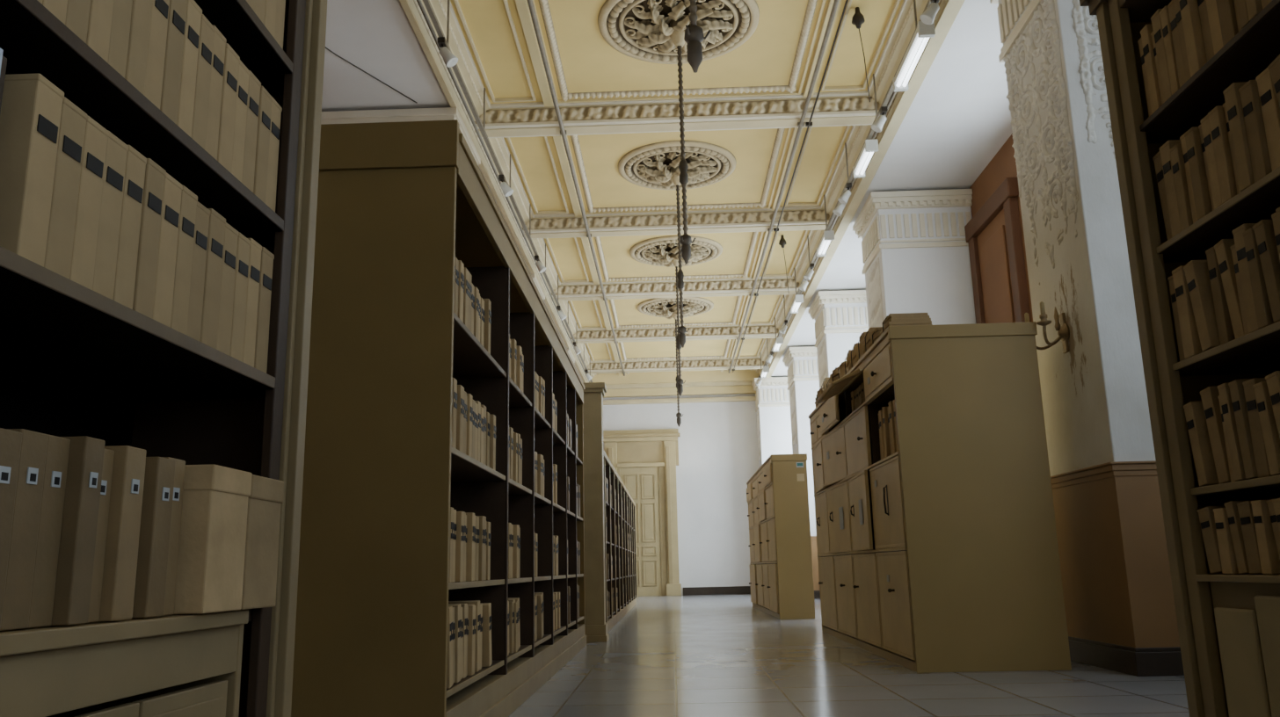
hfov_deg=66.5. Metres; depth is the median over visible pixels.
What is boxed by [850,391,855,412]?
file box
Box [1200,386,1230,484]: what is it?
file box
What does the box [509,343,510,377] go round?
file box
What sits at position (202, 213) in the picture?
file box
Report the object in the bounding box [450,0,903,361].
ceiling
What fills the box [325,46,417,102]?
cable
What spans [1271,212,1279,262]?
file box
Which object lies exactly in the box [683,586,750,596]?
baseboard
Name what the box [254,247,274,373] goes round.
file box
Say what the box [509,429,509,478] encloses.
file box
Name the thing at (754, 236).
trim
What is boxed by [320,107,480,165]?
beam
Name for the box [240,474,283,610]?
box
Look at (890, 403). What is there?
file box
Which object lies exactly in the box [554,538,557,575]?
file box
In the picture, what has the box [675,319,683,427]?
hanging lamp rod
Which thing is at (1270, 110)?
file box
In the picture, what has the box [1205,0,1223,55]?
file box
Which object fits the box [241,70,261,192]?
file box
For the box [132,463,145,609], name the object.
file box
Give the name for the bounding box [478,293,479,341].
file box
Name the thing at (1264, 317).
file box
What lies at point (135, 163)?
file box
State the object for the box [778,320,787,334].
track spotlight
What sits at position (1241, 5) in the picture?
file box
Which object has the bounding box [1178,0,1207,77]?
file box
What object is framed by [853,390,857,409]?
file box
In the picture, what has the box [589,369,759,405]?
trim
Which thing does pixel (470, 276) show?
file box
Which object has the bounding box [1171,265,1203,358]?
file box
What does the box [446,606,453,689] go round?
file box
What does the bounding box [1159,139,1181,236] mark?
file box
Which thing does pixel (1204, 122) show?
file box
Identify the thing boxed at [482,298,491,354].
file box
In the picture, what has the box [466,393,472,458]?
file box
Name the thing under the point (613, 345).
trim
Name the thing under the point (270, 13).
file box
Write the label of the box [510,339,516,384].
file box
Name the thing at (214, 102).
file box
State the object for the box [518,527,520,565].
file box
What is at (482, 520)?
file box
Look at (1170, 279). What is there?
file box
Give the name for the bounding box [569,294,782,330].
trim
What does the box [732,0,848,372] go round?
conduit
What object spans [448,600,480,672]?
file box
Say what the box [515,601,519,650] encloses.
file box
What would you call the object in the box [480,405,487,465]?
file box
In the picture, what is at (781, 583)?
filing cabinet
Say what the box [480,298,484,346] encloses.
file box
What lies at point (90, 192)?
file box
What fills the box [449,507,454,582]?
file box
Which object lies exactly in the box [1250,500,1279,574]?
file box
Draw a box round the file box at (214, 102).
[204,25,226,160]
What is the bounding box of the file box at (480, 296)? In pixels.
[479,296,480,341]
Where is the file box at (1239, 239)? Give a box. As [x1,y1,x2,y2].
[1232,223,1259,333]
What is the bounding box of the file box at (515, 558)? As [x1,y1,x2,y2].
[512,524,518,578]
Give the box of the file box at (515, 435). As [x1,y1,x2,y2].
[512,432,517,482]
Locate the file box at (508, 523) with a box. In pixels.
[508,523,511,569]
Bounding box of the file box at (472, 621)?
[467,605,476,676]
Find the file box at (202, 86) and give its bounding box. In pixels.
[191,14,215,149]
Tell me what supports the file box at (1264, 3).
on the bookcase at (1228, 625)
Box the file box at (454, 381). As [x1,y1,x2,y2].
[451,378,457,449]
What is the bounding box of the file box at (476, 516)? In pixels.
[476,516,486,580]
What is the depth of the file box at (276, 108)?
2.43 m
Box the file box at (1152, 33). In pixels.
[1150,30,1163,104]
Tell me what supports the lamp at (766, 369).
attached to the track at (890, 94)
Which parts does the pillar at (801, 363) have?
chair rail, baseboard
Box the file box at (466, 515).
[465,515,467,581]
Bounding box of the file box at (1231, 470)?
[1217,395,1236,482]
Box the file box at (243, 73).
[231,59,250,182]
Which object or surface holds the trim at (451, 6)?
attached to the wall at (718, 449)
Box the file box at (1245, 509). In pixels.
[1236,501,1262,574]
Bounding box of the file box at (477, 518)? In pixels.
[475,516,479,581]
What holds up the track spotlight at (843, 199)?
attached to the track at (890, 94)
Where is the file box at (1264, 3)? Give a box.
[1261,0,1272,9]
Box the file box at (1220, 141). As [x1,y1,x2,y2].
[1207,105,1236,203]
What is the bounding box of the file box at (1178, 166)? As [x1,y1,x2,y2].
[1169,144,1192,231]
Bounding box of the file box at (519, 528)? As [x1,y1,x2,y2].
[518,528,519,578]
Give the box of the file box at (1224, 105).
[1222,102,1241,194]
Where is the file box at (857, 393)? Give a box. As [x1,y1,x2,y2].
[856,387,859,407]
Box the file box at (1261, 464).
[1242,378,1272,478]
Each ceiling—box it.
[321,0,1012,381]
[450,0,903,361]
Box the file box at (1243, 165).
[1222,81,1254,191]
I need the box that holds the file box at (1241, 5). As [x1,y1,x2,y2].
[1236,0,1250,29]
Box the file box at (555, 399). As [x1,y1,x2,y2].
[554,399,556,431]
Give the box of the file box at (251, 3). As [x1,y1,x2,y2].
[246,0,255,12]
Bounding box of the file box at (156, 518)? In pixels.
[131,457,175,618]
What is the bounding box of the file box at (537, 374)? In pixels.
[537,374,538,411]
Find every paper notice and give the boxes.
[796,462,803,467]
[796,473,804,481]
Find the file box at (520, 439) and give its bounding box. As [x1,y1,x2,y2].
[520,438,522,485]
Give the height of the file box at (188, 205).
0.304 m
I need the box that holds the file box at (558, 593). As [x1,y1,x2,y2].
[557,592,560,629]
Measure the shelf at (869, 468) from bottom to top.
0.024 m
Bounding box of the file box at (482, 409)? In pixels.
[480,407,484,464]
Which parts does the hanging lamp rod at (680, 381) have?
rod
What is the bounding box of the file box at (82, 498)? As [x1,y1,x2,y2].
[50,436,105,625]
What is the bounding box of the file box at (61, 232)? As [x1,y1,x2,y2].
[43,96,87,279]
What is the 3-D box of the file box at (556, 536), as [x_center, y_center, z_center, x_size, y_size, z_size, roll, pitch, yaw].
[-0.738,1.473,7.278,0.252,0.292,0.082,-2,-12,2]
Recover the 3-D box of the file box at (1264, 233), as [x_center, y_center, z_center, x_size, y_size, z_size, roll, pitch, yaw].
[1.804,-0.238,2.609,0.252,0.282,0.066,-2,-12,2]
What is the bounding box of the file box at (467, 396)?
[465,396,467,454]
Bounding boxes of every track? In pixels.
[416,0,593,382]
[755,0,930,385]
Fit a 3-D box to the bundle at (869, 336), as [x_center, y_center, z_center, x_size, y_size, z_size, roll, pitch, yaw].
[1.950,-0.140,7.738,0.330,0.217,0.211,-2,-12,3]
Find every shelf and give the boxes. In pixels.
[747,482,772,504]
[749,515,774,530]
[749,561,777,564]
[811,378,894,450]
[814,451,899,496]
[817,546,906,557]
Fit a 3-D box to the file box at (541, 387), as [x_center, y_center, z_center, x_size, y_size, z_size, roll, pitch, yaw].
[-0.792,0.265,6.656,0.252,0.273,0.085,-2,-12,2]
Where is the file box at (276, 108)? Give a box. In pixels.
[265,97,282,212]
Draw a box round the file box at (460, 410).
[456,385,464,452]
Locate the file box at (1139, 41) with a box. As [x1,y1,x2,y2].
[1137,37,1152,116]
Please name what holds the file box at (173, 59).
on the bookcase at (76, 360)
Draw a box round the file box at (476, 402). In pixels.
[474,400,480,461]
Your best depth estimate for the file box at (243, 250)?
2.22 m
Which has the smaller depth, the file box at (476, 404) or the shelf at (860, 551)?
the file box at (476, 404)
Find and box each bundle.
[814,387,823,407]
[821,377,829,393]
[826,378,832,388]
[829,366,839,383]
[837,361,847,378]
[844,349,852,374]
[850,342,859,367]
[858,331,866,360]
[865,327,878,351]
[872,327,882,344]
[880,312,932,335]
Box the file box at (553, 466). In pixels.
[552,465,553,502]
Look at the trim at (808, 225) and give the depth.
14.11 m
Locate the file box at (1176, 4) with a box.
[1172,0,1190,81]
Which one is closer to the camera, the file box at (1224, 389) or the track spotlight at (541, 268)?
the file box at (1224, 389)
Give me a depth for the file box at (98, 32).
1.69 m
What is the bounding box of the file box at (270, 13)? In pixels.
[264,0,276,37]
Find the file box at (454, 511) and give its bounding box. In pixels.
[452,509,456,582]
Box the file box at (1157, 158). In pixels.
[1152,151,1172,239]
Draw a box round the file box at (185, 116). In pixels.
[176,0,202,138]
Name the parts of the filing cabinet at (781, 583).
drawer, door, door, door, drawer, door, door, rail, door, door, drawer, door, door, drawer, door, door, door, panel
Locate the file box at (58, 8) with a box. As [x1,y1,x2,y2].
[42,0,67,24]
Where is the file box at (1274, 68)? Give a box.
[1267,54,1279,108]
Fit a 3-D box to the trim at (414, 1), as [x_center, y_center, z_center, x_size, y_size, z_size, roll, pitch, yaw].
[-1.671,-1.548,15.481,0.033,0.100,21.500,-2,-12,2]
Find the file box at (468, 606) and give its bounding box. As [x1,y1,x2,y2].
[466,605,468,676]
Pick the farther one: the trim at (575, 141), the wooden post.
the trim at (575, 141)
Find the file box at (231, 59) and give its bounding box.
[217,43,239,173]
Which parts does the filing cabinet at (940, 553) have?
drawer, door, panel, drawer, door, door, drawer, door, flap door, door, door, rail, handle, door, door, door, drawer, handle, door, door, panel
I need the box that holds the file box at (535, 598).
[534,596,537,641]
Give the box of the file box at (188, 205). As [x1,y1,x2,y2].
[170,185,197,334]
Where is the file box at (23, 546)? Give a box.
[0,429,48,631]
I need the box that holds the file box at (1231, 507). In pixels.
[1224,501,1249,574]
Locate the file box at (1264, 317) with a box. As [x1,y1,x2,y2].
[1242,227,1274,328]
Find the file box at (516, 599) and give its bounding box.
[508,597,520,648]
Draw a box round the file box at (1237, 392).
[1228,378,1258,479]
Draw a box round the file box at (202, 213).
[186,201,210,341]
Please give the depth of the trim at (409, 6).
10.99 m
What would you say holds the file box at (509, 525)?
on the bookcase at (398, 202)
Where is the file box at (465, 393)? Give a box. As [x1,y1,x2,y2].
[463,391,466,454]
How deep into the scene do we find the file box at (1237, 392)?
2.75 m
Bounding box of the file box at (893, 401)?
[892,400,899,451]
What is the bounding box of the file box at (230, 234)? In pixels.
[216,222,238,356]
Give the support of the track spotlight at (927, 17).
attached to the track at (890, 94)
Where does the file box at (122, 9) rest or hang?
on the bookcase at (76, 360)
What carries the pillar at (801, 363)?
on the floor
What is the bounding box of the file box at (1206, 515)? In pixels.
[1197,506,1225,574]
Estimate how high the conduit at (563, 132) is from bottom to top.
0.050 m
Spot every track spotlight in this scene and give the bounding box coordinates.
[437,36,458,67]
[498,174,513,196]
[534,255,545,273]
[556,305,567,320]
[573,341,581,355]
[584,370,592,380]
[755,375,762,386]
[765,351,773,363]
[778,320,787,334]
[798,278,807,291]
[803,263,814,280]
[832,202,845,216]
[837,182,851,204]
[871,106,887,132]
[919,0,939,24]
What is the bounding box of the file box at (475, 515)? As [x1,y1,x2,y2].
[473,515,476,581]
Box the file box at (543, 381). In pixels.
[542,378,545,418]
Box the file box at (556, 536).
[554,535,558,575]
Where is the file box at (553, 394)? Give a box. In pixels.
[552,393,554,429]
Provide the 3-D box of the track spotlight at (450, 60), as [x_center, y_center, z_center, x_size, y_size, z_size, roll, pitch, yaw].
[-1.649,-2.632,8.396,0.169,0.253,0.120,-2,-12,2]
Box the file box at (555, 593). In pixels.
[552,592,557,630]
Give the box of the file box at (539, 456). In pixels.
[537,454,542,495]
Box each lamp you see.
[760,365,769,378]
[772,336,783,351]
[790,294,803,313]
[816,230,834,256]
[852,139,878,178]
[892,21,935,91]
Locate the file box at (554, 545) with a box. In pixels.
[552,535,555,575]
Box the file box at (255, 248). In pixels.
[242,238,261,367]
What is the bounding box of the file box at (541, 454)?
[541,454,543,496]
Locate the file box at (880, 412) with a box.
[878,410,884,459]
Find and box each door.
[619,466,661,596]
[964,177,1031,323]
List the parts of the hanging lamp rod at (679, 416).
rod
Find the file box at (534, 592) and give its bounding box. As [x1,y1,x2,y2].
[534,592,544,635]
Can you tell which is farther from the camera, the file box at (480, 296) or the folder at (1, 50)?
the file box at (480, 296)
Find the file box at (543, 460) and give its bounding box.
[543,459,545,497]
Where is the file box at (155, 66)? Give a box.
[143,0,169,109]
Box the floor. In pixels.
[508,594,1189,716]
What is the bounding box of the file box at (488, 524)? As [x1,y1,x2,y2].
[486,522,491,580]
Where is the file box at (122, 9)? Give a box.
[107,0,132,78]
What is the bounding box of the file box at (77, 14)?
[65,0,90,43]
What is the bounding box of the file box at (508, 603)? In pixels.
[507,603,509,655]
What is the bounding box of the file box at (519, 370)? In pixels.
[516,345,522,391]
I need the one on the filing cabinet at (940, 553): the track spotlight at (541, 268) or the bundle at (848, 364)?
the bundle at (848, 364)
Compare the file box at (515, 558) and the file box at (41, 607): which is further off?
the file box at (515, 558)
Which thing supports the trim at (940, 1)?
attached to the wall at (718, 449)
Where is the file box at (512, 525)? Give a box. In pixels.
[510,524,513,578]
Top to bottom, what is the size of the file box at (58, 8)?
0.307 m
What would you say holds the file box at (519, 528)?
on the bookcase at (398, 202)
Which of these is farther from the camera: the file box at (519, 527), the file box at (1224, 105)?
the file box at (519, 527)
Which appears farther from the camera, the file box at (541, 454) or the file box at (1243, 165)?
the file box at (541, 454)
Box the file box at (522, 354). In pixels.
[522,354,523,392]
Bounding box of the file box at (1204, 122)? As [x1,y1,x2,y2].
[1200,114,1221,209]
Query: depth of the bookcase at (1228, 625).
3.04 m
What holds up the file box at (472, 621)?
on the bookcase at (398, 202)
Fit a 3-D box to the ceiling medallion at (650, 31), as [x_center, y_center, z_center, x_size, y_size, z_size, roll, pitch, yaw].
[0.367,-3.059,9.188,1.520,0.270,1.520,-2,-12,2]
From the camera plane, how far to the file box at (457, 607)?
3.89 m
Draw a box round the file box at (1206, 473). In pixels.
[1183,401,1219,487]
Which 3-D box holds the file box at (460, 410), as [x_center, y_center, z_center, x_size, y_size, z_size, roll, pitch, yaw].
[-0.861,0.255,4.048,0.252,0.278,0.067,-2,-12,2]
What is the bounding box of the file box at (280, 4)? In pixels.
[274,0,285,49]
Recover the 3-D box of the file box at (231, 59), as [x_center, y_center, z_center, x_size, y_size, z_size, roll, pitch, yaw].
[-1.042,-0.551,2.187,0.252,0.298,0.064,-2,-12,2]
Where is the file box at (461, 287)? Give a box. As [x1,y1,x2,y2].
[458,260,464,321]
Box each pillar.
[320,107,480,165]
[530,274,545,299]
[566,347,574,363]
[751,377,792,467]
[782,346,820,598]
[808,290,868,388]
[852,189,975,327]
[989,0,1184,676]
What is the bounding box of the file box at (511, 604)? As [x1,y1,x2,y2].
[509,602,514,654]
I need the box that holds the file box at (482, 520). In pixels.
[478,516,485,581]
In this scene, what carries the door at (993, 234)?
attached to the wall at (1002, 166)
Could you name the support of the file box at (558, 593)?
on the bookcase at (398, 202)
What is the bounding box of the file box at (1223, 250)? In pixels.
[1214,239,1244,339]
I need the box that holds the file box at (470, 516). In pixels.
[465,512,475,581]
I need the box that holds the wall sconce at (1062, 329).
[1024,301,1069,353]
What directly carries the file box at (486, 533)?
on the bookcase at (398, 202)
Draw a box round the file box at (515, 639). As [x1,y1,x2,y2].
[513,603,517,653]
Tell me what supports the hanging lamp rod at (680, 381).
hanging from the ceiling medallion at (662, 250)
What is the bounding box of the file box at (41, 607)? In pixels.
[27,434,70,628]
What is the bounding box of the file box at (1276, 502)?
[1272,498,1279,531]
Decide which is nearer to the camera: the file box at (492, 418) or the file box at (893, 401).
the file box at (492, 418)
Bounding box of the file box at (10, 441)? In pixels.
[0,428,21,629]
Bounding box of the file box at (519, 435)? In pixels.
[516,433,520,484]
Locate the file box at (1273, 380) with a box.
[1265,370,1279,438]
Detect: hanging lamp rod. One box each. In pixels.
[675,266,685,396]
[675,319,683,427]
[676,45,695,264]
[676,184,689,348]
[683,0,710,72]
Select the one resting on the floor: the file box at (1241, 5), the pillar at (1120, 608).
the pillar at (1120, 608)
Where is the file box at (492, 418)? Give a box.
[489,414,496,470]
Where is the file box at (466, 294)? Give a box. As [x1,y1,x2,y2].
[463,268,469,328]
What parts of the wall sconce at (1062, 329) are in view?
arm, arm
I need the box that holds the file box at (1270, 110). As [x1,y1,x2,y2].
[1255,67,1279,171]
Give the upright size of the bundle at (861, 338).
0.248 m
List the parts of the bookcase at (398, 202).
panel, shelf, shelf, shelf, shelf, cornice, panel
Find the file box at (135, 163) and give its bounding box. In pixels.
[112,145,146,309]
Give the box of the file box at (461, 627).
[460,607,463,679]
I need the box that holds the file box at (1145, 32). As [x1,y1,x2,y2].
[1140,23,1161,113]
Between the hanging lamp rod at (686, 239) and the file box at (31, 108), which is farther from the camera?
the hanging lamp rod at (686, 239)
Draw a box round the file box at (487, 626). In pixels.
[480,603,492,667]
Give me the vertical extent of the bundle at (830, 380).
0.200 m
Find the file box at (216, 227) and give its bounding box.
[199,208,225,349]
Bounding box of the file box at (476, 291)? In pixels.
[473,286,479,340]
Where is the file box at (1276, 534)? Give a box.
[1265,498,1279,559]
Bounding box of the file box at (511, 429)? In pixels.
[509,427,513,479]
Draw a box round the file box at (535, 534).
[534,533,538,577]
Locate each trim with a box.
[399,0,595,382]
[413,0,589,382]
[437,0,594,377]
[446,0,596,374]
[453,0,900,106]
[474,96,880,123]
[506,125,850,217]
[522,205,829,239]
[538,0,817,101]
[545,230,807,284]
[550,276,798,301]
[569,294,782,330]
[570,128,785,213]
[571,322,778,343]
[584,358,764,370]
[586,338,764,363]
[588,356,763,373]
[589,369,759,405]
[594,232,758,282]
[603,429,681,596]
[609,296,741,328]
[619,339,730,361]
[753,0,907,370]
[754,0,965,378]
[756,0,916,372]
[767,0,941,366]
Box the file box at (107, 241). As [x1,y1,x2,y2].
[92,130,128,299]
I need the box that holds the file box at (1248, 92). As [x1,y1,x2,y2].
[1238,80,1272,182]
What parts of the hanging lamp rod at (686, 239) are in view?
rod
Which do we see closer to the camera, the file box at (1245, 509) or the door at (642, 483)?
the file box at (1245, 509)
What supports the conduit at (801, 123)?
attached to the trim
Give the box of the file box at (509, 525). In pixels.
[508,523,511,579]
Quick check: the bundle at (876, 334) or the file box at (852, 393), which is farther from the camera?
the file box at (852, 393)
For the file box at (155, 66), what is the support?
on the bookcase at (76, 360)
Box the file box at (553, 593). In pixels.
[552,593,554,632]
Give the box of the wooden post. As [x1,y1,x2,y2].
[582,382,609,642]
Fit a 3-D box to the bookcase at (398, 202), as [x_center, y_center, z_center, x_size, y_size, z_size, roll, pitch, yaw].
[-1.130,0.872,6.598,1.030,2.520,5.812,-2,-12,2]
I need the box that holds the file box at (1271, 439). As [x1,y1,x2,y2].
[1252,381,1279,475]
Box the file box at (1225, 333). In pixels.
[1205,246,1235,345]
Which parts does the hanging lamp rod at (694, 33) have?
rod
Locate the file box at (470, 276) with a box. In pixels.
[468,273,472,331]
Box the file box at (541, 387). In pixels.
[538,376,543,414]
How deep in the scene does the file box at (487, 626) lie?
4.50 m
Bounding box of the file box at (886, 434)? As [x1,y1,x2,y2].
[881,407,890,458]
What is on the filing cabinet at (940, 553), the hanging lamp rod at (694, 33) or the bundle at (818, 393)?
the bundle at (818, 393)
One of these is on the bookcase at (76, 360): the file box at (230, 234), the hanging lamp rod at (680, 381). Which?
the file box at (230, 234)
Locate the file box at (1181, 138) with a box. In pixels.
[1179,134,1197,223]
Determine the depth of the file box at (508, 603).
5.09 m
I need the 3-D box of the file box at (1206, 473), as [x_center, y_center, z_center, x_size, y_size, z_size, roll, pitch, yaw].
[1.832,0.260,3.001,0.252,0.261,0.075,-2,-12,2]
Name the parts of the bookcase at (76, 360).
panel, cabinet door, rail, shelf, shelf, post, cabinet door, panel, shelf, shelf, post, post moulding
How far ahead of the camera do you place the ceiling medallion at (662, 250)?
15.73 m
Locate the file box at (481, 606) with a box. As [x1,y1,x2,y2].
[480,604,482,669]
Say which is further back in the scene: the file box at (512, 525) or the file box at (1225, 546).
the file box at (512, 525)
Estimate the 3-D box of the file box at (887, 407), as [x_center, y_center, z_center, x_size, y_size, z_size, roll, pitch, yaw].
[1.962,0.540,7.168,0.252,0.386,0.067,-2,-12,2]
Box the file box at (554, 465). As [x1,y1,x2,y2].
[552,464,557,504]
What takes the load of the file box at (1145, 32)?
on the bookcase at (1228, 625)
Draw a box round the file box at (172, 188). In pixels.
[152,172,182,327]
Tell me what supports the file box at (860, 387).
on the filing cabinet at (940, 553)
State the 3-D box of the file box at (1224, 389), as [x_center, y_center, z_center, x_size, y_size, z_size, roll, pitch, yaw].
[1.821,0.207,2.807,0.252,0.282,0.053,-2,-12,2]
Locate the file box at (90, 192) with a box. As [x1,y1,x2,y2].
[69,116,109,290]
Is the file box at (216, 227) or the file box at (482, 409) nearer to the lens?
the file box at (216, 227)
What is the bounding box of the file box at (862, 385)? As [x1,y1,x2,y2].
[861,382,865,403]
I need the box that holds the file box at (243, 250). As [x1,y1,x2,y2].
[229,232,250,362]
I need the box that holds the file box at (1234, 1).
[1233,0,1241,31]
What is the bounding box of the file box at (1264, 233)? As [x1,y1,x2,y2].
[1252,219,1279,322]
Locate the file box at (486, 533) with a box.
[485,532,487,580]
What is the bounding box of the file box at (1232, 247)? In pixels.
[1230,244,1249,334]
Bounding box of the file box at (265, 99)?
[253,85,272,203]
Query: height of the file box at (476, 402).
0.285 m
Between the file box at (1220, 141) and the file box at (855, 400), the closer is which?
the file box at (1220, 141)
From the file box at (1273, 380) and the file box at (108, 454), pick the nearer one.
the file box at (108, 454)
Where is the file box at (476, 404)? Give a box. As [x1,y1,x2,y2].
[474,402,478,460]
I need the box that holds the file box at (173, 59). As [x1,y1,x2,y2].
[160,0,188,123]
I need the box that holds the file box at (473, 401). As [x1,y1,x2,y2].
[472,399,475,458]
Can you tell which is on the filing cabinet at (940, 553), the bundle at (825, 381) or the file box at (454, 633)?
the bundle at (825, 381)
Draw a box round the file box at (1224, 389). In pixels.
[1217,383,1246,481]
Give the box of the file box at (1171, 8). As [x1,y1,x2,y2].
[1167,0,1185,87]
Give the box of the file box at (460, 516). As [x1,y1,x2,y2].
[454,511,464,582]
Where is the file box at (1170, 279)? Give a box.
[1167,275,1185,361]
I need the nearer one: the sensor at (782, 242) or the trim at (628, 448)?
the sensor at (782, 242)
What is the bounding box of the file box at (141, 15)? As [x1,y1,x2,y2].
[124,0,152,94]
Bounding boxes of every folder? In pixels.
[0,47,3,72]
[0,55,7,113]
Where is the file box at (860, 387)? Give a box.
[858,385,862,405]
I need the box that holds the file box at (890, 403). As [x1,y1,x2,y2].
[888,400,896,454]
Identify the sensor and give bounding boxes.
[778,234,788,290]
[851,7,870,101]
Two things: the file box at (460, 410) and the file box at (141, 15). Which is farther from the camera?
the file box at (460, 410)
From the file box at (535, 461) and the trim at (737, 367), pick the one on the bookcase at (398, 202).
the file box at (535, 461)
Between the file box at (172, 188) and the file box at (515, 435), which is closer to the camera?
the file box at (172, 188)
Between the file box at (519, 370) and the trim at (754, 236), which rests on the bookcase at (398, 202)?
the file box at (519, 370)
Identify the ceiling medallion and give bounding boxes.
[597,0,759,64]
[618,140,736,189]
[629,235,722,267]
[637,297,713,319]
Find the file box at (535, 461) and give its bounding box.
[534,451,537,493]
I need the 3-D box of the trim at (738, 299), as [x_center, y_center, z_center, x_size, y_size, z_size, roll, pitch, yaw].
[0.703,-1.002,19.301,2.540,0.052,2.910,-2,-12,2]
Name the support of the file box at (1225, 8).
on the bookcase at (1228, 625)
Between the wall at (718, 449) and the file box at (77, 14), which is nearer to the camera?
the file box at (77, 14)
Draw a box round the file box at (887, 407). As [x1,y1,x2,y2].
[887,407,892,455]
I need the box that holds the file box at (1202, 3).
[1197,0,1214,61]
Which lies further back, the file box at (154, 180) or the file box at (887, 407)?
the file box at (887, 407)
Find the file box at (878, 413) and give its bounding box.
[878,413,881,459]
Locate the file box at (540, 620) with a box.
[534,594,543,639]
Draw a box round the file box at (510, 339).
[509,339,511,378]
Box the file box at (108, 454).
[87,448,114,623]
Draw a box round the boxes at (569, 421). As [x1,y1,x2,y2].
[566,409,631,624]
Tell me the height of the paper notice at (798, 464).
0.070 m
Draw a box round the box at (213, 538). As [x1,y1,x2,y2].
[174,465,252,614]
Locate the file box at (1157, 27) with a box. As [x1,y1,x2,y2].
[1150,8,1171,102]
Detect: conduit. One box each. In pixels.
[527,0,625,376]
[727,0,839,373]
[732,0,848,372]
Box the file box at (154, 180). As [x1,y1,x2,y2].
[132,158,166,319]
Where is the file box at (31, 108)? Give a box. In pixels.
[0,73,64,267]
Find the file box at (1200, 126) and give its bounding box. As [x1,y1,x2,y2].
[1198,124,1214,210]
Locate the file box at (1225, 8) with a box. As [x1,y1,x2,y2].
[1215,0,1238,45]
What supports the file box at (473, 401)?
on the bookcase at (398, 202)
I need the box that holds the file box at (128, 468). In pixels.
[97,445,146,622]
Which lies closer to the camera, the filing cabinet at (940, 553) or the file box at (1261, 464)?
the file box at (1261, 464)
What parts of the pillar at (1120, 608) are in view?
chair rail, baseboard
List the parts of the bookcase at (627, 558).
shelf, shelf, shelf, shelf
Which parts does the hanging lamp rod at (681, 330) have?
rod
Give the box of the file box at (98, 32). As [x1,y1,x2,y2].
[86,0,113,62]
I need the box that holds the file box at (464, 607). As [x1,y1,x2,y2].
[448,603,467,679]
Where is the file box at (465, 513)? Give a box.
[464,513,465,581]
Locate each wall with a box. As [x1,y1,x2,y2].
[603,393,759,596]
[968,133,1032,321]
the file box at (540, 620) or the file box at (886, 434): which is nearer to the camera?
the file box at (540, 620)
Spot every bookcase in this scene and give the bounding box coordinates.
[0,0,327,716]
[290,119,586,716]
[603,450,637,632]
[1079,0,1279,716]
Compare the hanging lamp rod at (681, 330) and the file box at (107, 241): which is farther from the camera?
the hanging lamp rod at (681, 330)
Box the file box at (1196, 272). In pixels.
[1183,259,1220,351]
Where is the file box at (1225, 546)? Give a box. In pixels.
[1213,508,1238,574]
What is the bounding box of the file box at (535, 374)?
[534,370,537,408]
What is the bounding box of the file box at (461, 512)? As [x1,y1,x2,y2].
[461,511,465,581]
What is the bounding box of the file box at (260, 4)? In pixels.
[254,0,265,24]
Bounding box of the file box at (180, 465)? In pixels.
[161,457,185,616]
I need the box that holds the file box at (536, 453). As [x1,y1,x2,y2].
[536,452,538,481]
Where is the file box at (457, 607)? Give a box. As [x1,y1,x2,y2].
[448,604,461,683]
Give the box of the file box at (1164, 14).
[1159,6,1179,94]
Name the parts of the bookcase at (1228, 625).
cornice, post, shelf, shelf, shelf, shelf, panel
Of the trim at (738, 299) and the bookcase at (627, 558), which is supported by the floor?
the bookcase at (627, 558)
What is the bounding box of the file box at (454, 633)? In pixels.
[452,607,455,683]
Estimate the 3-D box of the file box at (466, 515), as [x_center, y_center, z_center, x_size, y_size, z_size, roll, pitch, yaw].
[-0.867,0.810,4.151,0.252,0.279,0.064,-2,-12,2]
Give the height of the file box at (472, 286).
0.263 m
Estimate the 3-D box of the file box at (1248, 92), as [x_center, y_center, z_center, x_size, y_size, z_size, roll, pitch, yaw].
[1.802,-0.624,2.671,0.252,0.284,0.056,-2,-12,2]
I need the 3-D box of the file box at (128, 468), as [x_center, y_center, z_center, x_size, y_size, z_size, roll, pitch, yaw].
[-1.008,0.305,1.697,0.253,0.296,0.063,-2,-12,2]
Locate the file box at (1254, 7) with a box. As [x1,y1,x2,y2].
[1245,0,1262,21]
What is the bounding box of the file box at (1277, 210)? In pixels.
[1275,206,1279,230]
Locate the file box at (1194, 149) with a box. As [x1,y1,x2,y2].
[1184,126,1211,220]
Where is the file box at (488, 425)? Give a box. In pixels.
[485,412,490,467]
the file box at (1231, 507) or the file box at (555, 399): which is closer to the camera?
the file box at (1231, 507)
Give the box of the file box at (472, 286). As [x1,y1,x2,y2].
[471,283,474,334]
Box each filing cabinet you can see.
[746,453,815,619]
[808,321,1071,673]
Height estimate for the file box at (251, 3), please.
0.296 m
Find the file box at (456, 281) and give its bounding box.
[454,257,458,316]
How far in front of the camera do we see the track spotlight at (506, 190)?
11.30 m
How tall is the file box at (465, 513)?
0.286 m
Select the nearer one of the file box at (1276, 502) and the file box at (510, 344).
the file box at (1276, 502)

